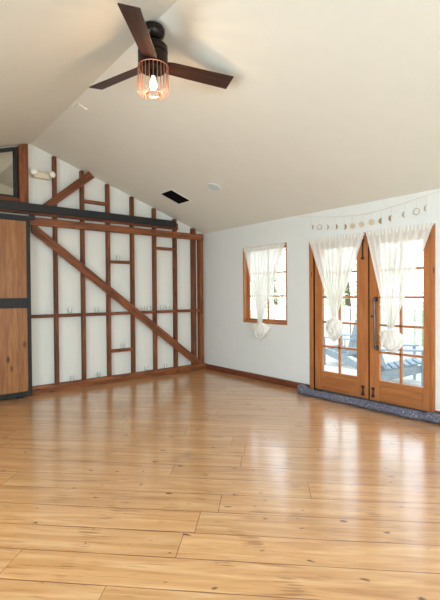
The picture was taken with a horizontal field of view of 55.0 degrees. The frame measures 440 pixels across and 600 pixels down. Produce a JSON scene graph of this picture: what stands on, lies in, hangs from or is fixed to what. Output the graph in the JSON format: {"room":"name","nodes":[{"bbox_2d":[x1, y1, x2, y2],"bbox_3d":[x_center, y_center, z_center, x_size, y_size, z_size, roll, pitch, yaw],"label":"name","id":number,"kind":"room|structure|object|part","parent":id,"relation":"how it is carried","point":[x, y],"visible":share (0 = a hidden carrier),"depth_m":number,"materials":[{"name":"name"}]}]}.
{"room":"exercise studio","nodes":[
{"label":"exercise studio","id":0,"kind":"room"},
{"bbox_2d":[0,183,12,194],"bbox_3d":[-3.708,-1.704,7.086,5.900,1.115,2.480,-1,1,-39],"label":"wall","id":1,"kind":"structure","parent":0,"point":[4,189],"depth_m":8.14,"materials":[{"name":"beige paint"}]},
{"bbox_2d":[0,144,203,385],"bbox_3d":[-2.760,-0.448,6.191,6.200,3.615,0.120,-1,1,-39],"label":"wall","id":2,"kind":"structure","parent":0,"point":[40,191],"depth_m":6.78,"materials":[{"name":"white paint"}]},
{"bbox_2d":[0,147,18,201],"bbox_3d":[-3.314,-1.754,5.613,1.210,0.803,0.120,-1,1,-39],"label":"window","id":3,"kind":"structure","parent":2,"relation":"in","point":[14,197],"depth_m":5.94,"materials":[{"name":"black metal"}]},
{"bbox_3d":[-3.302,-1.389,5.606,1.210,0.073,0.089,-1,1,-39],"label":"sill","id":4,"kind":"part","parent":3,"relation":"part of","materials":[{"name":"brown wood"}]},
{"bbox_2d":[17,144,28,202],"bbox_3d":[-2.802,-1.798,6.004,0.124,0.841,0.100,-1,1,-39],"label":"wall post","id":5,"kind":"object","parent":2,"relation":"attached to","point":[22,150],"visible":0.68,"depth_m":5.96,"materials":[{"name":"brown wood"}]},
{"bbox_2d":[30,168,55,179],"bbox_3d":[-2.587,-1.825,6.143,0.353,0.117,0.154,-1,1,-39],"label":"emergency light","id":6,"kind":"object","parent":2,"relation":"attached to","point":[36,174],"visible":1,"depth_m":6.14,"materials":[{"name":"beige plastic"}]},
{"bbox_2d":[31,314,54,317],"bbox_3d":[-2.606,0.237,6.190,0.353,0.047,0.086,-1,1,-39],"label":"wall block","id":7,"kind":"object","parent":2,"relation":"attached to","point":[41,315],"visible":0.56,"depth_m":6.17,"materials":[{"name":"brown wood"}]},
{"bbox_2d":[59,313,82,316],"bbox_3d":[-2.290,0.231,6.448,0.368,0.047,0.086,-1,1,-39],"label":"wall block","id":8,"kind":"object","parent":2,"relation":"attached to","point":[70,314],"visible":0.8,"depth_m":6.43,"materials":[{"name":"brown wood"}]},
{"bbox_2d":[84,199,106,205],"bbox_3d":[-1.981,-1.538,6.685,0.371,0.046,0.086,-1,1,-39],"label":"wall block","id":9,"kind":"object","parent":2,"relation":"attached to","point":[85,200],"visible":0.8,"depth_m":6.65,"materials":[{"name":"brown wood"}]},
{"bbox_2d":[86,312,107,315],"bbox_3d":[-1.967,0.225,6.711,0.371,0.047,0.086,-1,1,-39],"label":"wall block","id":10,"kind":"object","parent":2,"relation":"attached to","point":[98,313],"visible":0.8,"depth_m":6.68,"materials":[{"name":"brown wood"}]},
{"bbox_2d":[110,260,131,263],"bbox_3d":[-1.645,-0.623,6.966,0.384,0.045,0.086,-1,1,-39],"label":"wall block","id":11,"kind":"object","parent":2,"relation":"attached to","point":[111,261],"visible":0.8,"depth_m":6.94,"materials":[{"name":"brown wood"}]},
{"bbox_2d":[111,311,131,314],"bbox_3d":[-1.638,0.218,6.979,0.384,0.047,0.086,-1,1,-39],"label":"wall block","id":12,"kind":"object","parent":2,"relation":"attached to","point":[126,312],"visible":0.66,"depth_m":6.93,"materials":[{"name":"brown wood"}]},
{"bbox_2d":[111,347,132,352],"bbox_3d":[-1.634,0.829,6.988,0.384,0.048,0.086,-1,1,-39],"label":"wall block","id":13,"kind":"object","parent":2,"relation":"attached to","point":[130,348],"visible":0.8,"depth_m":6.96,"materials":[{"name":"brown wood"}]},
{"bbox_2d":[141,311,154,313],"bbox_3d":[-1.306,0.212,7.249,0.378,0.047,0.086,-1,1,-39],"label":"wall block","id":14,"kind":"object","parent":2,"relation":"attached to","point":[143,312],"visible":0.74,"depth_m":7.25,"materials":[{"name":"brown wood"}]},
{"bbox_2d":[157,247,174,250],"bbox_3d":[-0.986,-0.908,7.501,0.378,0.046,0.086,-1,1,-39],"label":"wall block","id":15,"kind":"object","parent":2,"relation":"attached to","point":[158,248],"visible":0.8,"depth_m":7.48,"materials":[{"name":"brown wood"}]},
{"bbox_2d":[157,310,174,312],"bbox_3d":[-0.977,0.205,7.518,0.378,0.047,0.086,-1,1,-39],"label":"wall block","id":16,"kind":"object","parent":2,"relation":"attached to","point":[158,311],"visible":0.8,"depth_m":7.48,"materials":[{"name":"brown wood"}]},
{"bbox_2d":[178,309,192,311],"bbox_3d":[-0.659,0.199,7.777,0.348,0.047,0.086,-1,1,-39],"label":"wall block","id":17,"kind":"object","parent":2,"relation":"attached to","point":[183,310],"visible":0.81,"depth_m":7.78,"materials":[{"name":"brown wood"}]},
{"bbox_2d":[0,369,439,599],"bbox_3d":[0.135,1.450,2.684,6.500,0.120,9.300,-1,1,-39],"label":"floor","id":18,"kind":"structure","parent":0,"point":[205,484],"depth_m":2.99,"materials":[{"name":"brown wood"}]},
{"bbox_2d":[0,213,34,399],"bbox_3d":[-3.168,0.048,5.544,1.435,2.610,0.044,-1,1,-39],"label":"sliding barn door","id":19,"kind":"structure","parent":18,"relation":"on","point":[15,263],"depth_m":5.82,"materials":[{"name":"brown wood"}]},
{"bbox_3d":[-3.203,-0.554,5.517,1.265,1.070,0.026,-1,1,-39],"label":"wood panel","id":20,"kind":"part","parent":19,"relation":"part of","materials":[{"name":"brown wood"}]},
{"bbox_3d":[-3.194,0.703,5.536,1.265,1.164,0.026,-1,1,-39],"label":"wood panel","id":21,"kind":"part","parent":19,"relation":"part of","materials":[{"name":"brown wood"}]},
{"bbox_2d":[32,366,206,394],"bbox_3d":[-2.668,1.333,6.137,6.180,0.055,0.105,-1,1,-39],"label":"plate","id":22,"kind":"object","parent":18,"relation":"on","point":[203,367],"visible":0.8,"depth_m":6.85,"materials":[{"name":"brown wood"}]},
{"bbox_2d":[32,363,206,390],"bbox_3d":[-2.672,1.279,6.140,6.180,0.052,0.094,-1,1,-39],"label":"plate","id":23,"kind":"object","parent":22,"relation":"on","point":[89,380],"visible":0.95,"depth_m":6.83,"materials":[{"name":"brown wood"}]},
{"bbox_2d":[51,156,59,383],"bbox_3d":[-2.455,-0.441,6.305,0.047,3.380,0.090,-1,1,-39],"label":"stud","id":24,"kind":"object","parent":23,"relation":"on","point":[54,159],"visible":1,"depth_m":6.28,"materials":[{"name":"brown wood"}]},
{"bbox_2d":[43,171,93,205],"bbox_3d":[-2.284,-1.673,6.357,0.820,0.634,0.025,-1,1,-39],"label":"diagonal brace","id":25,"kind":"object","parent":24,"relation":"attached to","point":[88,176],"visible":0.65,"depth_m":6.37,"materials":[{"name":"brown wood"}]},
{"bbox_2d":[0,208,177,229],"bbox_3d":[-2.662,-1.278,6.054,4.905,0.122,0.025,-1,1,-39],"label":"board","id":26,"kind":"object","parent":24,"relation":"attached to","point":[1,209],"visible":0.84,"depth_m":6.50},
{"bbox_2d":[0,200,175,227],"bbox_3d":[-2.666,-1.303,5.979,4.805,0.114,0.083,-1,1,-39],"label":"door track","id":27,"kind":"object","parent":26,"relation":"attached to","point":[5,204],"visible":1,"depth_m":6.40,"materials":[{"name":"black metal"}]},
{"bbox_2d":[30,217,202,240],"bbox_3d":[-1.516,-1.150,6.979,3.085,0.113,0.041,-1,1,-39],"label":"header beam","id":28,"kind":"structure","parent":24,"relation":"attached to","point":[38,221],"depth_m":6.77,"materials":[{"name":"brown wood"}]},
{"bbox_2d":[79,170,86,379],"bbox_3d":[-2.133,-0.379,6.568,0.047,3.242,0.090,-1,1,-39],"label":"stud","id":29,"kind":"object","parent":23,"relation":"on","point":[81,173],"visible":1,"depth_m":6.54,"materials":[{"name":"brown wood"}]},
{"bbox_2d":[105,184,111,376],"bbox_3d":[-1.808,-0.315,6.833,0.047,3.103,0.090,-1,1,-39],"label":"stud","id":30,"kind":"object","parent":23,"relation":"on","point":[107,186],"visible":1,"depth_m":6.81,"materials":[{"name":"brown wood"}]},
{"bbox_2d":[31,225,201,364],"bbox_3d":[-1.522,0.068,6.993,3.003,2.318,0.025,-1,1,-39],"label":"diagonal brace","id":31,"kind":"object","parent":30,"relation":"attached to","point":[35,230],"visible":1,"depth_m":6.78,"materials":[{"name":"brown wood"}]},
{"bbox_2d":[129,196,135,372],"bbox_3d":[-1.474,-0.250,7.106,0.047,2.959,0.090,-1,1,-39],"label":"stud","id":32,"kind":"object","parent":23,"relation":"on","point":[131,199],"visible":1,"depth_m":7.08,"materials":[{"name":"brown wood"}]},
{"bbox_2d":[151,208,157,369],"bbox_3d":[-1.143,-0.186,7.376,0.047,2.818,0.090,-1,1,-39],"label":"stud","id":33,"kind":"object","parent":23,"relation":"on","point":[153,210],"visible":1,"depth_m":7.35,"materials":[{"name":"brown wood"}]},
{"bbox_2d":[172,219,177,366],"bbox_3d":[-0.814,-0.121,7.646,0.047,2.676,0.090,-1,1,-39],"label":"stud","id":34,"kind":"object","parent":23,"relation":"on","point":[174,240],"visible":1,"depth_m":7.62,"materials":[{"name":"brown wood"}]},
{"bbox_2d":[190,228,196,364],"bbox_3d":[-0.498,-0.062,7.904,0.071,2.545,0.090,-1,1,-39],"label":"wall post","id":35,"kind":"object","parent":23,"relation":"on","point":[192,242],"visible":0.93,"depth_m":7.87,"materials":[{"name":"brown wood"}]},
{"bbox_2d":[197,234,203,363],"bbox_3d":[-0.372,-0.019,8.006,0.085,2.453,0.090,-1,1,-39],"label":"wall post","id":36,"kind":"object","parent":23,"relation":"on","point":[200,303],"visible":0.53,"depth_m":7.97,"materials":[{"name":"brown wood"}]},
{"bbox_2d":[297,383,439,423],"bbox_3d":[1.939,1.264,5.102,0.182,0.150,2.494,-1,1,-40],"label":"rolled blanket","id":37,"kind":"object","parent":18,"relation":"on","point":[302,388],"visible":1,"depth_m":5.11,"materials":[{"name":"fabric"}]},
{"bbox_2d":[0,0,439,233],"bbox_3d":[-0.663,-1.749,3.587,6.520,1.207,11.750,-1,1,-39],"label":"ceiling","id":38,"kind":"structure","parent":0,"point":[327,104],"depth_m":4.04,"materials":[{"name":"white paint"}]},
{"bbox_2d":[73,103,86,113],"bbox_3d":[-1.614,-2.207,4.872,0.112,0.049,0.144,-1,1,-39],"label":"cover plate","id":39,"kind":"object","parent":38,"relation":"attached to","point":[77,107],"visible":1,"depth_m":4.86,"materials":[{"name":"white plastic"}]},
{"bbox_2d":[89,3,233,100],"bbox_3d":[-0.517,-1.941,3.518,1.227,0.564,1.250,-1,1,-39],"label":"ceiling fan","id":40,"kind":"object","parent":38,"relation":"hanging from","point":[153,62],"visible":1,"depth_m":3.37,"materials":[{"name":"brown wood"}]},
{"bbox_3d":[-0.874,-1.905,3.638,0.600,0.008,0.156,0,16,34],"label":"blade","id":41,"kind":"part","parent":40,"relation":"part of","materials":[{"name":"brown wood"}]},
{"bbox_3d":[-0.568,-1.898,3.017,0.156,0.008,0.600,15,2,3],"label":"blade","id":42,"kind":"part","parent":40,"relation":"part of","materials":[{"name":"brown wood"}]},
{"bbox_3d":[-0.540,-1.752,3.418,0.062,0.108,0.062,-1,1,-39],"label":"bulb","id":43,"kind":"part","parent":40,"relation":"part of","materials":[{"name":"white glass"}]},
{"bbox_3d":[-0.182,-1.910,3.592,0.600,0.008,0.156,-1,-14,-26],"label":"blade","id":44,"kind":"part","parent":40,"relation":"part of","materials":[{"name":"brown wood"}]},
{"bbox_2d":[160,189,190,203],"bbox_3d":[-0.707,-1.631,6.694,0.371,0.129,0.336,-1,1,-39],"label":"ceiling vent","id":45,"kind":"object","parent":38,"relation":"in","point":[170,194],"visible":1,"depth_m":6.68,"materials":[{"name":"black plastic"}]},
{"bbox_2d":[206,183,220,190],"bbox_3d":[-0.092,-1.608,6.015,0.203,0.077,0.209,-1,1,-18],"label":"ceiling speaker","id":46,"kind":"object","parent":38,"relation":"attached to","point":[211,186],"visible":1,"depth_m":6.00,"materials":[{"name":"white plastic"}]},
{"bbox_2d":[203,189,439,410],"bbox_3d":[2.627,0.051,4.627,0.160,2.581,9.120,-1,1,-39],"label":"wall","id":47,"kind":"structure","parent":0,"point":[230,342],"depth_m":6.52,"materials":[{"name":"white paint"}]},
{"bbox_2d":[206,364,309,388],"bbox_3d":[0.524,1.273,7.094,0.020,0.098,2.453,-1,1,-39],"label":"baseboard","id":48,"kind":"structure","parent":47,"relation":"attached to","point":[287,383],"depth_m":7.00,"materials":[{"name":"brown wood"}]},
{"bbox_2d":[243,242,286,324],"bbox_3d":[0.766,-0.251,6.892,0.154,1.267,0.997,-1,1,-39],"label":"window","id":49,"kind":"structure","parent":47,"relation":"in","point":[247,295],"depth_m":7.22,"materials":[{"name":"brown wood"}]},
{"bbox_2d":[243,243,284,338],"bbox_3d":[0.683,-0.127,6.791,0.144,1.491,0.925,-1,1,-39],"label":"sheer curtain","id":50,"kind":"object","parent":49,"relation":"hanging from","point":[262,261],"visible":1,"depth_m":6.79,"materials":[{"name":"white fabric"}]},
{"bbox_3d":[0.771,0.367,6.901,0.154,0.030,0.949,-1,1,-39],"label":"sill","id":51,"kind":"part","parent":49,"relation":"part of","materials":[{"name":"brown wood"}]},
{"bbox_2d":[315,237,369,398],"bbox_3d":[1.644,0.227,5.743,0.071,2.088,0.865,-1,1,-39],"label":"door","id":52,"kind":"structure","parent":47,"relation":"in","point":[359,385],"depth_m":5.55,"materials":[{"name":"brown wood"}]},
{"bbox_2d":[309,232,363,341],"bbox_3d":[1.546,-0.147,5.717,0.144,1.432,0.890,-1,1,-39],"label":"sheer curtain","id":53,"kind":"object","parent":52,"relation":"hanging from","point":[335,257],"visible":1,"depth_m":5.70,"materials":[{"name":"white fabric"}]},
{"bbox_3d":[1.644,1.138,5.786,0.044,0.265,0.550,-1,1,-39],"label":"rail","id":54,"kind":"part","parent":52,"relation":"part of","materials":[{"name":"brown wood"}]},
{"bbox_3d":[1.644,1.140,5.787,0.028,0.125,0.510,-1,1,-39],"label":"panel","id":55,"kind":"part","parent":52,"relation":"part of","materials":[{"name":"brown wood"}]},
{"bbox_2d":[300,191,439,229],"bbox_3d":[1.854,-1.082,5.409,0.015,0.294,2.121,-1,1,-39],"label":"garland","id":56,"kind":"object","parent":47,"relation":"hanging from","point":[371,221],"visible":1,"depth_m":5.35,"materials":[{"name":"gold metal"}]},
{"bbox_2d":[309,223,434,411],"bbox_3d":[1.914,0.234,5.487,0.164,2.202,1.782,-1,1,-39],"label":"trim","id":57,"kind":"structure","parent":47,"relation":"attached to","point":[311,257],"depth_m":6.08,"materials":[{"name":"brown wood"}]},
{"bbox_2d":[317,389,427,412],"bbox_3d":[1.899,1.321,5.472,0.260,0.028,1.675,-1,1,-39],"label":"trim","id":58,"kind":"structure","parent":47,"relation":"attached to","point":[322,390],"depth_m":5.49,"materials":[{"name":"brown wood"}]},
{"bbox_2d":[369,231,430,411],"bbox_3d":[2.147,0.233,5.090,0.116,2.088,0.780,-1,1,-39],"label":"door","id":59,"kind":"structure","parent":47,"relation":"in","point":[406,395],"depth_m":5.09,"materials":[{"name":"brown wood"}]},
{"bbox_3d":[1.949,0.298,5.301,0.074,0.674,0.056,-1,1,-39],"label":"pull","id":60,"kind":"part","parent":59,"relation":"part of","materials":[{"name":"grey metal"}]},
{"bbox_2d":[365,222,433,352],"bbox_3d":[2.101,-0.114,5.029,0.138,1.507,0.840,-1,1,-37],"label":"sheer curtain","id":61,"kind":"object","parent":59,"relation":"hanging from","point":[396,252],"visible":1,"depth_m":5.05,"materials":[{"name":"white fabric"}]},
{"bbox_3d":[2.193,1.144,5.113,0.044,0.265,0.552,-1,1,-39],"label":"rail","id":62,"kind":"part","parent":59,"relation":"part of","materials":[{"name":"brown wood"}]},
{"bbox_3d":[2.193,1.146,5.113,0.028,0.125,0.512,-1,1,-39],"label":"panel","id":63,"kind":"part","parent":59,"relation":"part of","materials":[{"name":"brown wood"}]},
{"label":"outside","id":64,"kind":"structure","parent":0,"visible":0},
{"bbox_2d":[324,356,420,385],"bbox_3d":[3.159,1.402,6.697,3.240,0.090,9.400,-1,1,-39],"label":"floor","id":65,"kind":"structure","parent":64,"point":[331,365],"depth_m":8.04,"materials":[{"name":"white"}]},
{"bbox_2d":[324,320,356,368],"bbox_3d":[2.641,0.805,8.618,0.826,1.057,0.980,-1,1,-39],"label":"chair","id":66,"kind":"object","parent":65,"relation":"on","point":[345,359],"visible":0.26,"depth_m":8.42,"materials":[{"name":"grey paint"}]},
{"bbox_3d":[2.148,1.052,8.754,0.090,0.565,0.030,-1,1,-39],"label":"leg","id":67,"kind":"part","parent":66,"relation":"part of","materials":[{"name":"grey paint"}]},
{"bbox_3d":[2.540,1.024,8.747,0.540,0.126,0.559,-1,1,-39],"label":"seat","id":68,"kind":"part","parent":66,"relation":"part of","materials":[{"name":"grey paint"}]},
{"bbox_3d":[2.310,0.761,8.477,0.136,0.023,0.780,-1,1,-39],"label":"arm","id":69,"kind":"part","parent":66,"relation":"part of","materials":[{"name":"grey paint"}]},
{"bbox_3d":[2.432,1.162,8.431,0.024,0.350,0.950,-1,1,-39],"label":"leg","id":70,"kind":"part","parent":66,"relation":"part of","materials":[{"name":"grey paint"}]},
{"bbox_3d":[2.797,0.689,8.423,0.643,0.823,0.299,-1,1,-39],"label":"backrest","id":71,"kind":"part","parent":66,"relation":"part of","materials":[{"name":"grey paint"}]},
{"bbox_2d":[269,305,422,360],"bbox_3d":[4.317,0.749,7.668,0.120,1.170,9.450,-1,1,-39],"label":"deck railing","id":72,"kind":"object","parent":65,"relation":"on","point":[275,311],"visible":0.27,"depth_m":8.76,"materials":[{"name":"white paint"}]},
{"bbox_3d":[1.364,0.738,11.292,0.100,1.130,0.100,-1,1,-39],"label":"post","id":73,"kind":"part","parent":72,"relation":"part of","materials":[{"name":"white paint"}]},
{"bbox_3d":[2.539,0.751,9.850,0.100,1.130,0.100,-1,1,-39],"label":"post","id":74,"kind":"part","parent":72,"relation":"part of","materials":[{"name":"white paint"}]},
{"bbox_3d":[4.329,0.184,7.640,0.120,0.040,9.400,-1,1,-39],"label":"rail","id":75,"kind":"part","parent":72,"relation":"part of","materials":[{"name":"white paint"}]},
{"bbox_3d":[4.337,1.224,7.655,0.060,0.040,9.400,-1,1,-39],"label":"rail","id":76,"kind":"part","parent":72,"relation":"part of","materials":[{"name":"white paint"}]},
{"bbox_3d":[3.714,0.763,8.408,0.100,1.130,0.100,-1,1,-39],"label":"post","id":77,"kind":"part","parent":72,"relation":"part of","materials":[{"name":"white paint"}]},
{"bbox_2d":[381,344,422,386],"bbox_3d":[2.826,0.828,6.966,0.980,1.057,0.826,0,1,13],"label":"chair","id":78,"kind":"object","parent":65,"relation":"on","point":[389,370],"visible":0.38,"depth_m":6.70,"materials":[{"name":"grey paint"}]},
{"bbox_3d":[2.583,0.712,7.019,0.299,0.823,0.643,0,1,13],"label":"backrest","id":79,"kind":"part","parent":78,"relation":"part of","materials":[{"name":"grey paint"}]},
{"bbox_3d":[2.877,1.176,7.252,0.950,0.350,0.024,0,1,13],"label":"leg","id":80,"kind":"part","parent":78,"relation":"part of","materials":[{"name":"grey paint"}]},
{"bbox_3d":[2.751,1.185,6.697,0.950,0.350,0.024,0,1,13],"label":"leg","id":81,"kind":"part","parent":78,"relation":"part of","materials":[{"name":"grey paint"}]},
{"bbox_3d":[2.847,0.785,6.607,0.780,0.023,0.136,0,1,13],"label":"arm","id":82,"kind":"part","parent":78,"relation":"part of","materials":[{"name":"grey paint"}]},
{"bbox_3d":[2.986,1.048,6.933,0.559,0.126,0.540,0,1,13],"label":"seat","id":83,"kind":"part","parent":78,"relation":"part of","materials":[{"name":"grey paint"}]},
{"bbox_3d":[3.000,0.773,7.279,0.780,0.023,0.136,0,1,13],"label":"arm","id":84,"kind":"part","parent":78,"relation":"part of","materials":[{"name":"grey paint"}]},
{"bbox_3d":[3.299,1.067,7.170,0.030,0.565,0.090,0,1,13],"label":"leg","id":85,"kind":"part","parent":78,"relation":"part of","materials":[{"name":"grey paint"}]},
{"bbox_3d":[3.166,1.077,6.585,0.030,0.565,0.090,0,1,13],"label":"leg","id":86,"kind":"part","parent":78,"relation":"part of","materials":[{"name":"grey paint"}]},
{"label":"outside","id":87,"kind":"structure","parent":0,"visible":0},
{"bbox_2d":[251,305,422,365],"bbox_3d":[23.015,1.605,27.141,59.840,0.300,60.000,-1,1,-39],"label":"ground","id":88,"kind":"structure","parent":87,"point":[253,313],"depth_m":37.29,"materials":[{"name":"white"}]},
{"bbox_2d":[251,258,285,315],"bbox_3d":[2.839,-1.001,21.588,3.822,5.392,4.126,-1,1,-39],"label":"tree","id":89,"kind":"object","parent":88,"relation":"on","point":[275,300],"visible":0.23,"depth_m":21.45,"materials":[{"name":"green plant"}]},
{"bbox_2d":[273,248,353,305],"bbox_3d":[3.607,-0.834,16.884,3.293,5.184,4.036,-1,1,-6],"label":"tree","id":90,"kind":"object","parent":88,"relation":"on","point":[284,249],"visible":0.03,"depth_m":17.06,"materials":[{"name":"green plant"}]},
{"bbox_2d":[324,258,381,355],"bbox_3d":[4.316,-0.462,13.701,3.271,4.525,3.088,-1,1,-39],"label":"tree","id":91,"kind":"object","parent":88,"relation":"on","point":[349,287],"visible":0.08,"depth_m":13.70,"materials":[{"name":"green plant"}]},
{"bbox_2d":[412,293,422,345],"bbox_3d":[5.817,0.280,10.300,2.633,3.124,2.332,0,1,32],"label":"tree","id":92,"kind":"object","parent":88,"relation":"on","point":[421,293],"visible":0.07,"depth_m":10.34,"materials":[{"name":"green plant"}]}
]}

